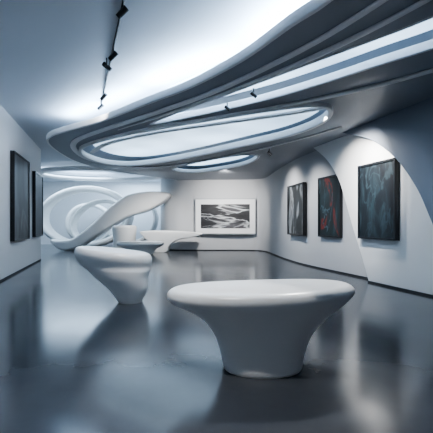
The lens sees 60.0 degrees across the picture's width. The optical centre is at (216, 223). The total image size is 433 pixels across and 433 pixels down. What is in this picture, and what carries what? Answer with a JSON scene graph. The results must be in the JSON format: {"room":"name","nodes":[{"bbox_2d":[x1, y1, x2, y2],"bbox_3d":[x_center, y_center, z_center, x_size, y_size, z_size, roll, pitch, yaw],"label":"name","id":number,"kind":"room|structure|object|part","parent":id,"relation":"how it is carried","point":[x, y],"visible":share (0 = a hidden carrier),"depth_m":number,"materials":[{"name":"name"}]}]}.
{"room":"museum","nodes":[
{"label":"museum","id":0,"kind":"room"},
{"bbox_2d":[0,105,40,279],"bbox_3d":[-4.762,-0.800,6.258,0.300,4.600,19.361,0,0,-16],"label":"wall","id":1,"kind":"structure","parent":0,"point":[15,255],"depth_m":10.86,"materials":[{"name":"paint"}]},
{"bbox_2d":[10,150,29,241],"bbox_3d":[-6.127,-0.800,11.747,0.115,2.600,2.165,0,0,-16],"label":"framed print","id":2,"kind":"object","parent":1,"relation":"attached to","point":[19,166],"visible":1,"depth_m":11.42,"materials":[{"name":"black metal"}]},
{"bbox_3d":[-5.833,-0.800,10.731,0.115,2.600,0.050,0,0,-16],"label":"frame","id":3,"kind":"part","parent":2,"relation":"part of","materials":[{"name":"black metal"}]},
{"bbox_2d":[15,154,28,238],"bbox_3d":[-6.139,-0.800,11.744,0.090,2.500,2.065,0,0,-16],"label":"picture","id":4,"kind":"object","parent":2,"relation":"on","point":[21,164],"depth_m":11.68},
{"bbox_3d":[-6.127,-2.075,11.747,0.115,0.050,2.065,0,0,-16],"label":"frame","id":5,"kind":"part","parent":2,"relation":"part of","materials":[{"name":"black metal"}]},
{"bbox_3d":[-6.421,-0.800,12.763,0.115,2.600,0.050,0,0,-16],"label":"frame","id":6,"kind":"part","parent":2,"relation":"part of","materials":[{"name":"black wood"}]},
{"bbox_2d":[0,259,40,281],"bbox_3d":[-4.615,1.475,6.297,0.020,0.050,19.361,0,0,-16],"label":"baseboard","id":7,"kind":"structure","parent":1,"relation":"attached to","point":[40,259],"depth_m":11.67,"materials":[{"name":"black"}]},
{"bbox_2d":[32,171,42,236],"bbox_3d":[-6.956,-0.735,14.617,0.115,2.430,1.666,0,0,-16],"label":"framed print","id":8,"kind":"object","parent":1,"relation":"attached to","point":[37,179],"visible":1,"depth_m":14.33,"materials":[{"name":"black metal"}]},
{"bbox_3d":[-6.732,-0.735,13.841,0.115,2.430,0.050,0,0,-16],"label":"frame","id":9,"kind":"part","parent":8,"relation":"part of","materials":[{"name":"black wood"}]},
{"bbox_2d":[36,174,41,234],"bbox_3d":[-6.968,-0.735,14.614,0.090,2.330,1.565,0,0,-16],"label":"picture","id":10,"kind":"object","parent":8,"relation":"on","point":[38,177],"depth_m":14.53},
{"bbox_3d":[-7.181,-0.735,15.393,0.115,2.430,0.050,0,0,-16],"label":"frame","id":11,"kind":"part","parent":8,"relation":"part of","materials":[{"name":"black wood"}]},
{"bbox_2d":[41,182,160,243],"bbox_3d":[-8.850,-0.800,27.650,10.300,4.600,0.300,0,0,0],"label":"wall","id":12,"kind":"structure","parent":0,"point":[143,222],"depth_m":27.50,"materials":[{"name":"white paint"}]},
{"bbox_2d":[161,178,221,249],"bbox_3d":[-2.643,-0.800,23.769,2.639,4.600,7.462,0,0,-32],"label":"wall","id":13,"kind":"structure","parent":0,"point":[178,212],"depth_m":21.25,"materials":[{"name":"grey paint"}]},
{"bbox_2d":[169,249,221,250],"bbox_3d":[-2.726,1.475,23.688,2.458,0.050,7.462,0,0,-32],"label":"baseboard","id":14,"kind":"structure","parent":13,"relation":"attached to","point":[169,249],"depth_m":21.21,"materials":[{"name":"black"}]},
{"bbox_2d":[195,198,255,233],"bbox_3d":[0.486,-0.430,20.923,3.389,2.000,0.095,0,0,4],"label":"framed landscape","id":15,"kind":"object","parent":13,"relation":"attached to","point":[212,215],"visible":0.86,"depth_m":20.89,"materials":[{"name":"white paper"}]},
{"bbox_3d":[-1.179,-0.430,21.046,0.050,2.000,0.095,0,0,4],"label":"frame","id":16,"kind":"part","parent":15,"relation":"part of","materials":[{"name":"white wood"}]},
{"bbox_2d":[201,204,249,227],"bbox_3d":[0.484,-0.430,20.901,2.729,1.340,0.008,0,0,4],"label":"picture","id":17,"kind":"object","parent":15,"relation":"attached to","point":[212,215],"depth_m":20.90},
{"bbox_3d":[0.486,-1.405,20.923,3.289,0.050,0.095,0,0,4],"label":"frame","id":18,"kind":"part","parent":15,"relation":"part of","materials":[{"name":"white wood"}]},
{"bbox_3d":[0.486,0.545,20.923,3.289,0.050,0.095,0,0,4],"label":"frame","id":19,"kind":"part","parent":15,"relation":"part of","materials":[{"name":"white wood"}]},
{"bbox_3d":[2.151,-0.430,20.799,0.050,2.000,0.095,0,0,4],"label":"frame","id":20,"kind":"part","parent":15,"relation":"part of","materials":[{"name":"white wood"}]},
{"bbox_2d":[0,244,432,432],"bbox_3d":[-3.000,1.600,12.500,23.000,0.200,31.000,0,0,0],"label":"floor","id":21,"kind":"structure","parent":0,"point":[74,358],"depth_m":4.00,"materials":[{"name":"concrete"}]},
{"bbox_2d":[43,186,170,250],"bbox_3d":[-6.686,-0.430,23.602,8.196,3.845,5.605,0,0,0],"label":"sculpture","id":22,"kind":"object","parent":21,"relation":"on","point":[123,210],"visible":0.89,"depth_m":22.38,"materials":[{"name":"white paint"}]},
{"bbox_2d":[74,246,151,303],"bbox_3d":[-2.027,0.969,7.400,1.494,1.063,1.110,0,0,0],"label":"bench","id":23,"kind":"object","parent":21,"relation":"on","point":[125,272],"visible":1,"depth_m":6.96,"materials":[{"name":"white paint"}]},
{"bbox_2d":[112,225,136,248],"bbox_3d":[-4.950,0.792,20.200,1.285,1.433,1.202,0,0,0],"label":"plinth","id":24,"kind":"object","parent":21,"relation":"on","point":[120,232],"visible":0.74,"depth_m":19.70,"materials":[{"name":"white paint"}]},
{"bbox_2d":[116,241,163,253],"bbox_3d":[-3.800,1.179,18.700,2.366,0.641,1.100,0,0,0],"label":"bench","id":25,"kind":"object","parent":21,"relation":"on","point":[149,247],"visible":0.83,"depth_m":18.30,"materials":[{"name":"white paint"}]},
{"bbox_2d":[140,230,202,251],"bbox_3d":[-2.409,0.944,20.200,3.301,1.189,0.820,0,0,0],"label":"bench","id":26,"kind":"object","parent":21,"relation":"on","point":[168,237],"depth_m":19.79,"materials":[{"name":"white paint"}]},
{"bbox_2d":[167,279,354,378],"bbox_3d":[0.460,1.059,3.900,1.971,0.882,1.021,0,0,0],"label":"table","id":27,"kind":"object","parent":21,"relation":"on","point":[262,329],"visible":1,"depth_m":3.58,"materials":[{"name":"white paint"}]},
{"bbox_2d":[0,0,432,181],"bbox_3d":[-3.000,-3.200,12.500,23.000,0.200,31.000,0,0,0],"label":"ceiling","id":28,"kind":"structure","parent":0,"point":[53,53],"depth_m":6.86,"materials":[{"name":"paint"}]},
{"bbox_2d":[97,0,128,109],"bbox_3d":[-2.066,-2.975,7.135,0.246,0.250,5.238,0,0,-21],"label":"rail","id":29,"kind":"object","parent":28,"relation":"attached to","point":[124,9],"visible":1,"depth_m":6.52,"materials":[{"name":"black metal"}]},
{"bbox_2d":[94,107,317,156],"bbox_3d":[-1.105,-3.070,12.628,10.201,0.040,3.847,0,0,45],"label":"skylight","id":30,"kind":"object","parent":28,"relation":"attached to","point":[169,142],"visible":0.43,"depth_m":13.07,"materials":[{"name":"white glass"}]},
{"bbox_2d":[190,155,248,165],"bbox_3d":[-0.014,-3.070,17.238,2.199,0.040,5.433,0,0,-40],"label":"skylight","id":31,"kind":"object","parent":28,"relation":"attached to","point":[235,157],"visible":0.3,"depth_m":18.16,"materials":[{"name":"white glass"}]},
{"bbox_2d":[49,0,432,179],"bbox_3d":[1.143,-2.550,9.250,13.515,0.100,24.500,0,0,0],"label":"ceiling canopy","id":32,"kind":"object","parent":28,"relation":"attached to","point":[350,111],"depth_m":7.30,"materials":[{"name":"grey paint"}]},
{"bbox_2d":[167,18,432,95],"bbox_3d":[1.074,-3.070,7.257,1.604,0.040,7.832,0,0,-42],"label":"skylight","id":33,"kind":"object","parent":28,"relation":"attached to","point":[427,25],"visible":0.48,"depth_m":6.75,"materials":[{"name":"white glass"}]},
{"bbox_2d":[41,0,432,180],"bbox_3d":[-0.551,-2.610,10.906,7.686,0.377,28.035,0,0,-29],"label":"ceiling","id":34,"kind":"structure","parent":0,"point":[311,7],"depth_m":7.73,"materials":[{"name":"white paint"}]},
{"bbox_3d":[1.035,-2.560,6.951,0.964,0.139,7.313,0,0,-42],"label":"ribbon blade","id":35,"kind":"part","parent":34,"relation":"part of","materials":[{"name":"paint"}]},
{"bbox_2d":[222,151,366,276],"bbox_3d":[5.086,-0.800,9.564,2.254,4.600,25.626,0,0,-17],"label":"wall","id":36,"kind":"structure","parent":0,"point":[343,254],"depth_m":14.65,"materials":[{"name":"grey paint"}]},
{"bbox_2d":[287,182,305,235],"bbox_3d":[3.028,-0.540,14.239,0.135,1.920,1.718,0,0,-8],"label":"framed painting","id":37,"kind":"object","parent":36,"relation":"attached to","point":[296,193],"visible":1,"depth_m":14.09,"materials":[{"name":"black metal"}]},
{"bbox_3d":[2.912,-0.540,15.065,0.135,1.920,0.050,0,0,-9],"label":"frame","id":38,"kind":"part","parent":37,"relation":"part of","materials":[{"name":"black metal"}]},
{"bbox_2d":[288,184,301,233],"bbox_3d":[3.041,-0.540,14.241,0.110,1.820,1.618,0,0,-8],"label":"picture","id":39,"kind":"object","parent":37,"relation":"on","point":[294,191],"depth_m":14.20},
{"bbox_3d":[3.145,-0.540,13.414,0.135,1.920,0.050,0,0,-9],"label":"frame","id":40,"kind":"part","parent":37,"relation":"part of","materials":[{"name":"black wood"}]},
{"bbox_2d":[222,250,432,296],"bbox_3d":[4.941,1.475,9.386,2.053,0.050,25.355,0,0,-17],"label":"baseboard","id":41,"kind":"structure","parent":36,"relation":"attached to","point":[222,250],"depth_m":10.78,"materials":[{"name":"black"}]},
{"bbox_2d":[318,174,342,237],"bbox_3d":[3.593,-0.550,11.882,0.125,1.940,1.246,0,0,-16],"label":"framed painting","id":42,"kind":"object","parent":36,"relation":"attached to","point":[330,193],"visible":0.83,"depth_m":11.78,"materials":[{"name":"black metal"}]},
{"bbox_3d":[3.433,-0.550,12.458,0.125,1.940,0.050,0,0,-16],"label":"frame","id":43,"kind":"part","parent":42,"relation":"part of","materials":[{"name":"black wood"}]},
{"bbox_3d":[3.593,-1.495,11.882,0.125,0.050,1.145,0,0,-16],"label":"frame","id":44,"kind":"part","parent":42,"relation":"part of","materials":[{"name":"black metal"}]},
{"bbox_3d":[3.593,0.395,11.882,0.125,0.050,1.145,0,0,-16],"label":"frame","id":45,"kind":"part","parent":42,"relation":"part of","materials":[{"name":"black metal"}]},
{"bbox_3d":[3.753,-0.550,11.306,0.125,1.940,0.050,0,0,-16],"label":"frame","id":46,"kind":"part","parent":42,"relation":"part of","materials":[{"name":"black metal"}]},
{"bbox_2d":[314,134,432,294],"bbox_3d":[5.234,-0.810,5.150,0.144,4.620,16.918,0,0,-16],"label":"wall","id":47,"kind":"structure","parent":0,"point":[406,263],"depth_m":8.82,"materials":[{"name":"white paint"}]},
{"bbox_2d":[358,157,399,240],"bbox_3d":[3.955,-0.570,9.231,0.135,1.900,1.349,0,0,-16],"label":"framed painting","id":48,"kind":"object","parent":47,"relation":"attached to","point":[379,181],"visible":0.91,"depth_m":9.09,"materials":[{"name":"black metal"}]},
{"bbox_3d":[3.781,-0.570,9.857,0.135,1.900,0.050,0,0,-16],"label":"frame","id":49,"kind":"part","parent":48,"relation":"part of","materials":[{"name":"black wood"}]},
{"bbox_3d":[3.955,-1.495,9.231,0.135,0.050,1.249,0,0,-16],"label":"frame","id":50,"kind":"part","parent":48,"relation":"part of","materials":[{"name":"black metal"}]},
{"bbox_3d":[3.955,0.355,9.231,0.135,0.050,1.249,0,0,-16],"label":"frame","id":51,"kind":"part","parent":48,"relation":"part of","materials":[{"name":"black metal"}]},
{"bbox_3d":[4.129,-0.570,8.605,0.135,1.900,0.050,0,0,-16],"label":"frame","id":52,"kind":"part","parent":48,"relation":"part of","materials":[{"name":"black metal"}]},
{"bbox_2d":[343,97,432,223],"bbox_3d":[5.211,-0.810,4.300,0.202,4.620,15.154,0,0,-16],"label":"wall","id":53,"kind":"structure","parent":0,"point":[406,133],"depth_m":7.90,"materials":[{"name":"paint"}]}
]}

